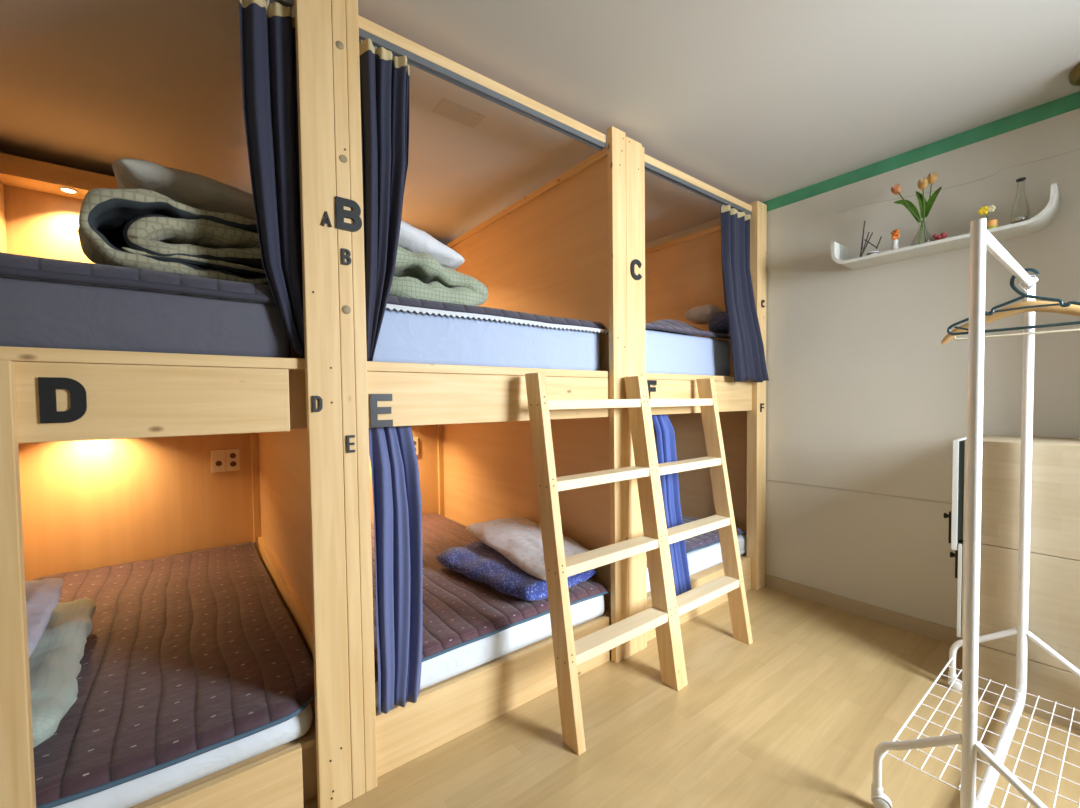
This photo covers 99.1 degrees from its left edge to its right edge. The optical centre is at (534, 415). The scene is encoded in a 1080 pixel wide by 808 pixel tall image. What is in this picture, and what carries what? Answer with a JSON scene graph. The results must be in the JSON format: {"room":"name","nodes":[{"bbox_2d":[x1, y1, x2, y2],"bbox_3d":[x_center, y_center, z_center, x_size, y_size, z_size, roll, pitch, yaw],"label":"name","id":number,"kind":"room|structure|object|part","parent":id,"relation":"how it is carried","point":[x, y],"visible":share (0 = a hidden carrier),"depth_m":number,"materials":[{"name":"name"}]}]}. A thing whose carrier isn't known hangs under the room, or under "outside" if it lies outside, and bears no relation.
{"room":"dormitory","nodes":[
{"label":"dormitory","id":0,"kind":"room"},
{"bbox_2d":[0,0,1079,244],"bbox_3d":[0.101,-1.400,1.688,4.090,0.100,4.710,-2,2,-37],"label":"ceiling","id":1,"kind":"structure","parent":0,"point":[750,100],"depth_m":1.88,"materials":[{"name":"grey paint"}]},
{"bbox_2d":[432,99,485,127],"bbox_3d":[-0.339,-1.355,2.070,0.210,0.002,0.110,-2,2,-37],"label":"ceiling panel","id":2,"kind":"object","parent":1,"relation":"attached to","point":[445,108],"depth_m":2.06,"materials":[{"name":"grey paint"}]},
{"bbox_2d":[1068,64,1079,85],"bbox_3d":[2.238,-1.336,1.784,0.224,0.090,0.224,-2,2,-37],"label":"ceiling lamp","id":3,"kind":"object","parent":1,"relation":"attached to","point":[1074,76],"visible":1,"depth_m":1.84,"materials":[{"name":"gold metal"}]},
{"bbox_2d":[303,586,1079,807],"bbox_3d":[0.136,1.259,1.774,4.090,0.100,4.710,-2,2,-37],"label":"floor","id":4,"kind":"structure","parent":0,"point":[796,716],"depth_m":1.73,"materials":[{"name":"laminate"}]},
{"bbox_2d":[0,0,351,807],"bbox_3d":[-1.640,-0.038,1.897,1.094,2.530,2.023,-2,2,-37],"label":"bunk bed","id":5,"kind":"object","parent":4,"relation":"on","point":[105,456],"visible":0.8,"depth_m":1.41,"materials":[{"name":"brown wood"}]},
{"bbox_3d":[-2.092,-0.008,1.599,0.012,2.500,1.919,-2,2,-37],"label":"panel","id":6,"kind":"part","parent":5,"relation":"part of","materials":[{"name":"brown wood"}]},
{"bbox_3d":[-1.189,0.565,1.012,0.102,1.371,0.032,-2,2,-37],"label":"post","id":7,"kind":"part","parent":5,"relation":"part of","materials":[{"name":"brown wood"}]},
{"bbox_2d":[59,187,77,192],"bbox_3d":[-2.417,-1.169,2.388,0.072,0.007,0.072,-2,2,-37],"label":"recessed light","id":8,"kind":"object","parent":5,"relation":"attached to","point":[65,189],"visible":1,"depth_m":2.38,"materials":[{"name":"white ceramic"}]},
{"bbox_3d":[-2.249,-0.041,2.696,1.094,2.500,0.015,-2,2,-37],"label":"panel","id":9,"kind":"part","parent":5,"relation":"part of","materials":[{"name":"brown wood"}]},
{"bbox_2d":[0,276,290,357],"bbox_3d":[-1.687,-0.264,1.883,0.935,0.190,1.852,-2,2,-37],"label":"mattress","id":10,"kind":"object","parent":5,"relation":"on","point":[33,313],"visible":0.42,"depth_m":1.20,"materials":[{"name":"grey fabric"}]},
{"bbox_2d":[0,252,275,303],"bbox_3d":[-1.669,-0.368,1.863,0.956,0.078,1.841,-2,2,-37],"label":"pad","id":11,"kind":"object","parent":10,"relation":"on","point":[11,265],"visible":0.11,"depth_m":1.19,"materials":[{"name":"fabric"}]},
{"bbox_2d":[78,188,269,285],"bbox_3d":[-1.231,-0.542,1.649,0.563,0.262,0.662,-2,2,-37],"label":"quilt","id":12,"kind":"object","parent":11,"relation":"on","point":[131,228],"visible":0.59,"depth_m":1.39,"materials":[{"name":"beige fabric"}]},
{"bbox_2d":[112,158,255,219],"bbox_3d":[-1.169,-0.745,1.672,0.527,0.156,0.417,-2,2,-37],"label":"pillow","id":13,"kind":"object","parent":12,"relation":"on","point":[190,189],"visible":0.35,"depth_m":1.48,"materials":[{"name":"beige fabric"}]},
{"bbox_3d":[-1.118,-0.033,1.095,0.952,0.185,0.032,-2,2,-37],"label":"rail","id":14,"kind":"part","parent":5,"relation":"part of","materials":[{"name":"brown wood"}]},
{"bbox_2d":[53,704,312,807],"bbox_3d":[-1.646,0.964,1.914,0.965,0.112,1.887,-2,2,-37],"label":"mattress","id":15,"kind":"object","parent":5,"relation":"on","point":[139,790],"visible":0.1,"depth_m":1.28,"materials":[{"name":"white fabric"}]},
{"bbox_2d":[32,542,314,807],"bbox_3d":[-1.624,0.884,1.920,1.010,0.083,1.929,-2,2,-37],"label":"pad","id":16,"kind":"object","parent":15,"relation":"on","point":[187,655],"visible":0.79,"depth_m":1.60,"materials":[{"name":"brown"}]},
{"bbox_2d":[29,598,95,747],"bbox_3d":[-1.633,0.792,1.465,0.305,0.150,1.015,-2,2,-41],"label":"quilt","id":17,"kind":"object","parent":16,"relation":"on","point":[54,665],"visible":0.62,"depth_m":1.39,"materials":[{"name":"green fabric"}]},
{"bbox_2d":[25,578,63,656],"bbox_3d":[-1.692,0.660,1.403,0.320,0.105,0.922,-2,2,-37],"label":"pillow","id":18,"kind":"object","parent":17,"relation":"on","point":[42,596],"visible":0.45,"depth_m":1.54,"materials":[{"name":"grey fabric"}]},
{"bbox_2d":[211,449,239,472],"bbox_3d":[-1.952,0.283,2.911,0.151,0.138,0.014,-2,2,-37],"label":"power socket","id":19,"kind":"object","parent":5,"relation":"attached to","point":[220,462],"visible":1,"depth_m":2.91,"materials":[{"name":"beige plastic"}]},
{"bbox_3d":[-1.983,0.284,2.888,0.074,0.138,0.012,-2,2,-37],"label":"plate","id":20,"kind":"part","parent":19,"relation":"part of","materials":[{"name":"beige plastic"}]},
{"bbox_3d":[-1.922,0.282,2.935,0.074,0.138,0.012,-2,2,-37],"label":"plate","id":21,"kind":"part","parent":19,"relation":"part of","materials":[{"name":"beige plastic"}]},
{"bbox_2d":[239,0,304,358],"bbox_3d":[-0.759,-0.695,1.372,0.177,1.042,0.052,-2,2,-37],"label":"curtain","id":22,"kind":"object","parent":5,"relation":"hanging from","point":[267,32],"visible":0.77,"depth_m":1.36,"materials":[{"name":"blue fabric"}]},
{"bbox_3d":[-1.232,-0.040,2.255,0.012,2.500,1.919,-2,2,-37],"label":"panel","id":23,"kind":"part","parent":5,"relation":"part of","materials":[{"name":"brown wood"}]},
{"bbox_3d":[-0.646,-0.035,1.413,0.096,2.530,0.032,-2,2,-37],"label":"post","id":24,"kind":"part","parent":5,"relation":"part of","materials":[{"name":"brown wood"}]},
{"bbox_2d":[331,0,628,798],"bbox_3d":[-0.685,-0.077,2.625,1.320,2.535,2.023,-2,2,-37],"label":"bunk bed","id":25,"kind":"object","parent":4,"relation":"on","point":[559,250],"visible":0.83,"depth_m":2.05,"materials":[{"name":"brown wood"}]},
{"bbox_3d":[-0.591,-0.037,1.455,0.041,2.530,0.032,-2,2,-37],"label":"post","id":26,"kind":"part","parent":25,"relation":"part of","materials":[{"name":"brown wood"}]},
{"bbox_3d":[-0.571,-0.039,1.495,0.038,2.530,0.069,-2,2,-37],"label":"post","id":27,"kind":"part","parent":25,"relation":"part of","materials":[{"name":"brown wood"}]},
{"bbox_2d":[359,38,409,360],"bbox_3d":[-0.494,-0.703,1.556,0.183,1.044,0.062,-2,2,-37],"label":"curtain","id":28,"kind":"object","parent":25,"relation":"hanging from","point":[384,79],"visible":0.9,"depth_m":1.53,"materials":[{"name":"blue fabric"}]},
{"bbox_2d":[369,426,422,714],"bbox_3d":[-0.477,0.505,1.591,0.187,0.976,0.104,-2,2,-33],"label":"curtain","id":29,"kind":"object","parent":25,"relation":"hanging from","point":[397,504],"visible":0.97,"depth_m":1.57,"materials":[{"name":"blue fabric"}]},
{"bbox_3d":[-1.292,-0.077,3.425,1.310,2.500,0.015,-2,2,-37],"label":"panel","id":30,"kind":"part","parent":25,"relation":"part of","materials":[{"name":"brown wood"}]},
{"bbox_2d":[413,438,418,454],"bbox_3d":[-0.993,0.247,3.642,0.151,0.138,0.014,-2,2,-37],"label":"power socket","id":31,"kind":"object","parent":25,"relation":"attached to","point":[415,439],"visible":0.19,"depth_m":3.67,"materials":[{"name":"beige plastic"}]},
{"bbox_2d":[373,308,599,370],"bbox_3d":[-0.714,-0.311,2.625,1.215,0.212,1.853,-2,2,-37],"label":"mattress","id":32,"kind":"object","parent":25,"relation":"on","point":[404,337],"visible":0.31,"depth_m":1.84,"materials":[{"name":"blue"}]},
{"bbox_2d":[386,295,608,334],"bbox_3d":[-0.688,-0.422,2.606,1.248,0.079,1.848,-2,2,-37],"label":"pad","id":33,"kind":"object","parent":32,"relation":"on","point":[398,303],"visible":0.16,"depth_m":1.84,"materials":[{"name":"fabric"}]},
{"bbox_2d":[389,245,487,305],"bbox_3d":[-0.645,-0.579,2.114,0.717,0.266,0.677,-2,2,-37],"label":"quilt","id":34,"kind":"object","parent":33,"relation":"on","point":[418,275],"visible":0.28,"depth_m":1.92,"materials":[{"name":"green fabric"}]},
{"bbox_2d":[398,220,464,269],"bbox_3d":[-0.655,-0.775,2.077,0.583,0.204,0.426,-3,3,-45],"label":"pillow","id":35,"kind":"object","parent":34,"relation":"on","point":[412,239],"visible":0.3,"depth_m":1.99,"materials":[{"name":"white fabric"}]},
{"bbox_3d":[-0.111,-0.070,1.863,1.138,0.185,0.032,-2,2,-37],"label":"rail","id":36,"kind":"part","parent":25,"relation":"part of","materials":[{"name":"brown wood"}]},
{"bbox_2d":[375,595,603,706],"bbox_3d":[-0.669,0.919,2.658,1.147,0.129,1.891,-2,2,-37],"label":"mattress","id":37,"kind":"object","parent":25,"relation":"on","point":[452,663],"visible":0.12,"depth_m":1.87,"materials":[{"name":"white fabric"}]},
{"bbox_2d":[371,513,610,681],"bbox_3d":[-0.665,0.847,2.659,1.152,0.056,1.916,-2,2,-37],"label":"pad","id":38,"kind":"object","parent":37,"relation":"on","point":[459,610],"visible":0.32,"depth_m":2.08,"materials":[{"name":"brown"}]},
{"bbox_2d":[436,540,596,600],"bbox_3d":[-0.111,0.772,2.411,0.511,0.097,0.766,-2,3,-43],"label":"quilt","id":39,"kind":"object","parent":38,"relation":"on","point":[476,560],"visible":0.53,"depth_m":2.25,"materials":[{"name":"blue fabric"}]},
{"bbox_2d":[466,516,594,580],"bbox_3d":[-0.023,0.683,2.466,0.435,0.127,0.834,-2,2,-37],"label":"pillow","id":40,"kind":"object","parent":39,"relation":"on","point":[518,539],"visible":0.64,"depth_m":2.40,"materials":[{"name":"white fabric"}]},
{"bbox_3d":[-0.189,-0.079,3.050,0.012,2.500,1.919,-2,2,-37],"label":"panel","id":41,"kind":"part","parent":25,"relation":"part of","materials":[{"name":"brown wood"}]},
{"bbox_3d":[0.402,-0.077,2.212,0.094,2.535,0.032,-2,2,-37],"label":"post","id":42,"kind":"part","parent":25,"relation":"part of","materials":[{"name":"brown wood"}]},
{"bbox_2d":[525,372,682,754],"bbox_3d":[0.304,0.513,1.925,0.622,1.376,0.295,-2,2,-37],"label":"ladder","id":43,"kind":"object","parent":4,"relation":"on","point":[569,653],"visible":1,"depth_m":1.83,"materials":[{"name":"brown wood"}]},
{"bbox_2d":[626,136,766,656],"bbox_3d":[0.387,-0.115,3.443,1.378,2.530,2.023,-2,2,-37],"label":"bunk bed","id":44,"kind":"object","parent":4,"relation":"on","point":[667,280],"visible":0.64,"depth_m":3.01,"materials":[{"name":"brown wood"}]},
{"bbox_3d":[0.486,-0.073,2.276,0.116,2.520,0.032,-2,2,-37],"label":"post","id":45,"kind":"part","parent":44,"relation":"part of","materials":[{"name":"brown wood"}]},
{"bbox_3d":[0.529,-0.070,2.334,0.021,2.510,0.069,-2,2,-37],"label":"post","id":46,"kind":"part","parent":44,"relation":"part of","materials":[{"name":"brown wood"}]},
{"bbox_2d":[652,414,691,595],"bbox_3d":[0.749,0.491,2.525,0.296,1.041,0.086,-2,2,-25],"label":"curtain","id":47,"kind":"object","parent":44,"relation":"hanging from","point":[664,434],"visible":0.58,"depth_m":2.50,"materials":[{"name":"blue fabric"}]},
{"bbox_2d":[645,330,729,375],"bbox_3d":[0.290,-0.368,3.389,1.070,0.249,1.852,-2,2,-37],"label":"mattress","id":48,"kind":"object","parent":44,"relation":"on","point":[666,353],"visible":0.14,"depth_m":2.67,"materials":[{"name":"blue"}]},
{"bbox_2d":[645,319,729,338],"bbox_3d":[0.315,-0.558,3.372,1.066,0.167,1.842,-2,2,-37],"label":"pad","id":49,"kind":"object","parent":48,"relation":"on","point":[667,325],"visible":0.16,"depth_m":2.85,"materials":[{"name":"grey fabric"}]},
{"bbox_2d":[685,304,722,324],"bbox_3d":[1.200,-0.712,3.253,0.219,0.133,0.210,1,3,45],"label":"pillow","id":50,"kind":"object","parent":49,"relation":"on","point":[700,315],"visible":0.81,"depth_m":3.19,"materials":[{"name":"white fabric"}]},
{"bbox_2d":[708,311,728,333],"bbox_3d":[1.261,-0.612,3.058,0.176,0.150,0.153,-2,2,-37],"label":"rolled blanket","id":51,"kind":"object","parent":49,"relation":"on","point":[717,322],"visible":0.62,"depth_m":3.01,"materials":[{"name":"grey fabric"}]},
{"bbox_3d":[0.908,-0.121,3.886,0.012,2.500,1.919,-2,2,-37],"label":"panel","id":52,"kind":"part","parent":44,"relation":"part of","materials":[{"name":"brown wood"}]},
{"bbox_2d":[647,534,746,592],"bbox_3d":[0.431,0.872,3.511,1.172,0.139,1.863,-2,2,-37],"label":"mattress","id":53,"kind":"object","parent":44,"relation":"on","point":[699,560],"visible":0.1,"depth_m":2.83,"materials":[{"name":"white fabric"}]},
{"bbox_2d":[647,516,744,567],"bbox_3d":[0.415,0.779,3.500,1.121,0.052,1.848,-2,2,-37],"label":"pad","id":54,"kind":"object","parent":53,"relation":"on","point":[709,538],"visible":0.05,"depth_m":2.90,"materials":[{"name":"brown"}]},
{"bbox_3d":[0.971,-0.111,2.687,1.106,0.185,0.032,-2,2,-37],"label":"rail","id":55,"kind":"part","parent":44,"relation":"part of","materials":[{"name":"brown wood"}]},
{"bbox_2d":[720,205,768,381],"bbox_3d":[1.304,-0.750,2.876,0.442,1.082,0.134,-2,2,-37],"label":"curtain","id":56,"kind":"object","parent":44,"relation":"hanging from","point":[747,347],"visible":1,"depth_m":2.85,"materials":[{"name":"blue fabric"}]},
{"bbox_3d":[1.468,-0.116,3.049,0.120,2.530,0.070,-2,2,-37],"label":"post","id":57,"kind":"part","parent":44,"relation":"part of","materials":[{"name":"brown wood"}]},
{"bbox_2d":[643,376,752,686],"bbox_3d":[0.789,0.493,2.304,0.606,1.378,0.307,-2,2,-37],"label":"ladder","id":58,"kind":"object","parent":4,"relation":"on","point":[731,583],"visible":0.69,"depth_m":2.39,"materials":[{"name":"brown wood"}]},
{"bbox_2d":[871,218,1079,807],"bbox_3d":[1.548,0.337,1.503,0.982,1.720,0.467,-2,2,-37],"label":"clothes rack","id":59,"kind":"object","parent":4,"relation":"on","point":[981,239],"visible":1,"depth_m":1.31,"materials":[{"name":"white metal"}]},
{"bbox_3d":[1.054,1.152,1.418,0.030,0.032,0.030,-2,2,-37],"label":"caster stem","id":60,"kind":"part","parent":59,"relation":"part of","materials":[{"name":"white metal"}]},
{"bbox_2d":[871,794,891,807],"bbox_3d":[1.059,1.174,1.407,0.052,0.031,0.022,1,2,35],"label":"caster","id":61,"kind":"object","parent":59,"relation":"attached to","point":[878,800],"depth_m":1.40,"materials":[{"name":"white plastic"}]},
{"bbox_3d":[1.805,1.124,1.990,0.030,0.032,0.030,-2,2,-37],"label":"caster stem","id":62,"kind":"part","parent":59,"relation":"part of","materials":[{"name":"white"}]},
{"bbox_2d":[882,657,1079,807],"bbox_3d":[1.553,1.063,1.539,0.944,0.015,0.417,-2,2,-37],"label":"wire shelf","id":63,"kind":"object","parent":59,"relation":"attached to","point":[1021,681],"depth_m":1.55,"materials":[{"name":"white metal"}]},
{"bbox_2d":[941,274,1079,344],"bbox_3d":[1.860,-0.411,1.740,0.020,0.238,0.490,-2,2,-37],"label":"wooden hanger","id":64,"kind":"object","parent":59,"relation":"hanging from","point":[1074,310],"visible":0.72,"depth_m":1.74,"materials":[{"name":"brown wood"}]},
{"bbox_3d":[1.861,-0.364,1.741,0.020,0.142,0.490,-2,2,-37],"label":"hanger arm","id":65,"kind":"part","parent":64,"relation":"part of","materials":[{"name":"brown wood"}]},
{"bbox_3d":[1.533,-0.495,1.488,0.945,0.029,0.029,-2,2,-37],"label":"rail","id":66,"kind":"part","parent":59,"relation":"part of","materials":[{"name":"white metal"}]},
{"bbox_2d":[947,268,1079,335],"bbox_3d":[1.828,-0.435,1.715,0.012,0.224,0.443,-2,2,-37],"label":"hanger","id":67,"kind":"object","parent":59,"relation":"hanging from","point":[1061,303],"visible":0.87,"depth_m":1.72,"materials":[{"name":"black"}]},
{"bbox_3d":[1.829,-0.387,1.716,0.011,0.128,0.443,-2,2,-37],"label":"hanger frame","id":68,"kind":"part","parent":67,"relation":"part of","materials":[{"name":"teal plastic"}]},
{"bbox_2d":[962,644,1079,731],"bbox_3d":[2.236,1.073,1.832,0.437,0.214,0.722,-2,2,-37],"label":"base cabinet","id":69,"kind":"object","parent":4,"relation":"on","point":[1051,683],"visible":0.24,"depth_m":1.82,"materials":[{"name":"beige wood"}]},
{"bbox_2d":[950,540,1079,671],"bbox_3d":[2.222,0.749,1.845,0.453,0.427,0.771,-2,2,-37],"label":"locker","id":70,"kind":"object","parent":69,"relation":"on","point":[1054,581],"visible":0.76,"depth_m":1.81,"materials":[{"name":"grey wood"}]},
{"bbox_3d":[2.003,0.748,2.117,0.435,0.406,0.012,-2,2,-37],"label":"door","id":71,"kind":"part","parent":70,"relation":"part of","materials":[{"name":"white"}]},
{"bbox_2d":[943,435,1079,559],"bbox_3d":[2.209,0.342,1.841,0.453,0.478,0.794,-2,2,-37],"label":"locker","id":72,"kind":"object","parent":70,"relation":"on","point":[1055,486],"visible":0.84,"depth_m":1.84,"materials":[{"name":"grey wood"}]},
{"bbox_3d":[1.986,0.336,2.119,0.435,0.477,0.020,-2,2,-37],"label":"door","id":73,"kind":"part","parent":72,"relation":"part of","materials":[{"name":"white"}]},
{"bbox_2d":[645,108,1079,628],"bbox_3d":[1.704,-0.130,2.939,0.100,2.560,4.710,-2,2,-37],"label":"wall","id":74,"kind":"structure","parent":0,"point":[864,393],"depth_m":2.50,"materials":[{"name":"paint"}]},
{"bbox_2d":[767,479,951,503],"bbox_3d":[2.296,0.450,2.108,0.003,0.006,2.450,-2,2,-37],"label":"trim","id":75,"kind":"structure","parent":74,"relation":"attached to","point":[767,479],"depth_m":2.63,"materials":[{"name":"beige"}]},
{"bbox_2d":[766,574,962,646],"bbox_3d":[2.299,1.129,2.124,0.018,0.080,2.447,-2,2,-37],"label":"baseboard","id":76,"kind":"structure","parent":74,"relation":"attached to","point":[933,630],"depth_m":2.63,"materials":[{"name":"brown wood"}]},
{"bbox_2d":[762,91,1079,211],"bbox_3d":[2.251,-1.355,2.077,0.004,0.070,2.520,-2,2,-37],"label":"trim","id":77,"kind":"structure","parent":74,"relation":"attached to","point":[1070,102],"depth_m":2.33,"materials":[{"name":"green paint"}]},
{"bbox_2d":[831,183,1060,269],"bbox_3d":[1.980,-0.899,2.292,0.200,0.143,0.830,-2,2,-37],"label":"wall shelf","id":78,"kind":"object","parent":74,"relation":"attached to","point":[839,253],"visible":1,"depth_m":2.22,"materials":[{"name":"white"}]},
{"bbox_2d":[860,221,881,256],"bbox_3d":[1.786,-0.945,2.447,0.092,0.201,0.055,0,2,29],"label":"reed diffuser","id":79,"kind":"object","parent":78,"relation":"on","point":[862,247],"visible":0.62,"depth_m":2.46,"materials":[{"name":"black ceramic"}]},
{"bbox_2d":[891,229,899,249],"bbox_3d":[1.852,-0.902,2.366,0.042,0.116,0.039,-2,2,-37],"label":"figurine","id":80,"kind":"object","parent":78,"relation":"on","point":[895,234],"visible":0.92,"depth_m":2.36,"materials":[{"name":"white ceramic"}]},
{"bbox_2d":[911,222,933,245],"bbox_3d":[1.920,-0.898,2.281,0.090,0.111,0.090,-2,2,-37],"label":"glass vase","id":81,"kind":"object","parent":78,"relation":"on","point":[926,222],"visible":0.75,"depth_m":2.28,"materials":[{"name":"clear glass"}]},
{"bbox_2d":[891,184,922,241],"bbox_3d":[1.873,-1.014,2.321,0.128,0.329,0.041,1,2,35],"label":"tulip","id":82,"kind":"object","parent":81,"relation":"in","point":[897,189],"visible":0.98,"depth_m":2.31,"materials":[{"name":"green plant"}]},
{"bbox_3d":[1.884,-0.989,2.308,0.015,0.279,0.099,-3,3,-45],"label":"stem","id":83,"kind":"part","parent":82,"relation":"part of","materials":[{"name":"green"}]},
{"bbox_2d":[916,177,927,241],"bbox_3d":[1.909,-1.010,2.268,0.046,0.317,0.041,0,2,25],"label":"tulip","id":84,"kind":"object","parent":81,"relation":"in","point":[922,185],"visible":0.99,"depth_m":2.27,"materials":[{"name":"green plant"}]},
{"bbox_3d":[1.924,-0.984,2.274,0.029,0.266,0.007,-1,2,-15],"label":"stem","id":85,"kind":"part","parent":84,"relation":"part of","materials":[{"name":"green plant"}]},
{"bbox_2d":[918,172,941,243],"bbox_3d":[1.947,-1.022,2.262,0.057,0.342,0.086,-2,2,-37],"label":"tulip","id":86,"kind":"object","parent":81,"relation":"in","point":[931,179],"visible":0.97,"depth_m":2.26,"materials":[{"name":"green plant"}]},
{"bbox_3d":[1.928,-0.997,2.278,0.057,0.291,0.013,0,2,11],"label":"stem","id":87,"kind":"part","parent":86,"relation":"part of","materials":[{"name":"green"}]},
{"bbox_2d":[932,233,946,240],"bbox_3d":[1.957,-0.860,2.226,0.040,0.042,0.054,-2,2,-37],"label":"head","id":88,"kind":"object","parent":78,"relation":"on","point":[942,235],"visible":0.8,"depth_m":2.21},
{"bbox_2d":[978,205,997,228],"bbox_3d":[2.061,-0.896,2.095,0.044,0.117,0.066,-2,2,-37],"label":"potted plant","id":89,"kind":"object","parent":78,"relation":"on","point":[993,223],"visible":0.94,"depth_m":2.08,"materials":[{"name":"yellow plant"}]},
{"bbox_2d":[1011,177,1029,222],"bbox_3d":[2.123,-0.936,2.013,0.058,0.198,0.058,-2,2,-37],"label":"glass bottle","id":90,"kind":"object","parent":78,"relation":"on","point":[1024,218],"visible":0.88,"depth_m":2.00,"materials":[{"name":"clear glass"}]},
{"bbox_2d":[837,149,1079,212],"bbox_3d":[2.078,-1.164,2.314,0.001,0.050,1.000,-2,2,-37],"label":"trim","id":91,"kind":"structure","parent":74,"relation":"attached to","point":[1078,149],"depth_m":2.24,"materials":[{"name":"beige"}]},
{"bbox_2d":[891,239,898,249],"bbox_3d":[1.854,-0.874,2.368,0.032,0.060,0.032,-2,2,-37],"label":"jar","id":92,"kind":"object","parent":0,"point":[895,245],"depth_m":2.36,"materials":[{"name":"white ceramic"}]},
{"bbox_2d":[986,219,997,228],"bbox_3d":[2.068,-0.860,2.088,0.044,0.046,0.044,-2,2,-37],"label":"flower pot","id":93,"kind":"object","parent":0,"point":[993,223],"depth_m":2.07,"materials":[{"name":"orange ceramic"}]}
]}

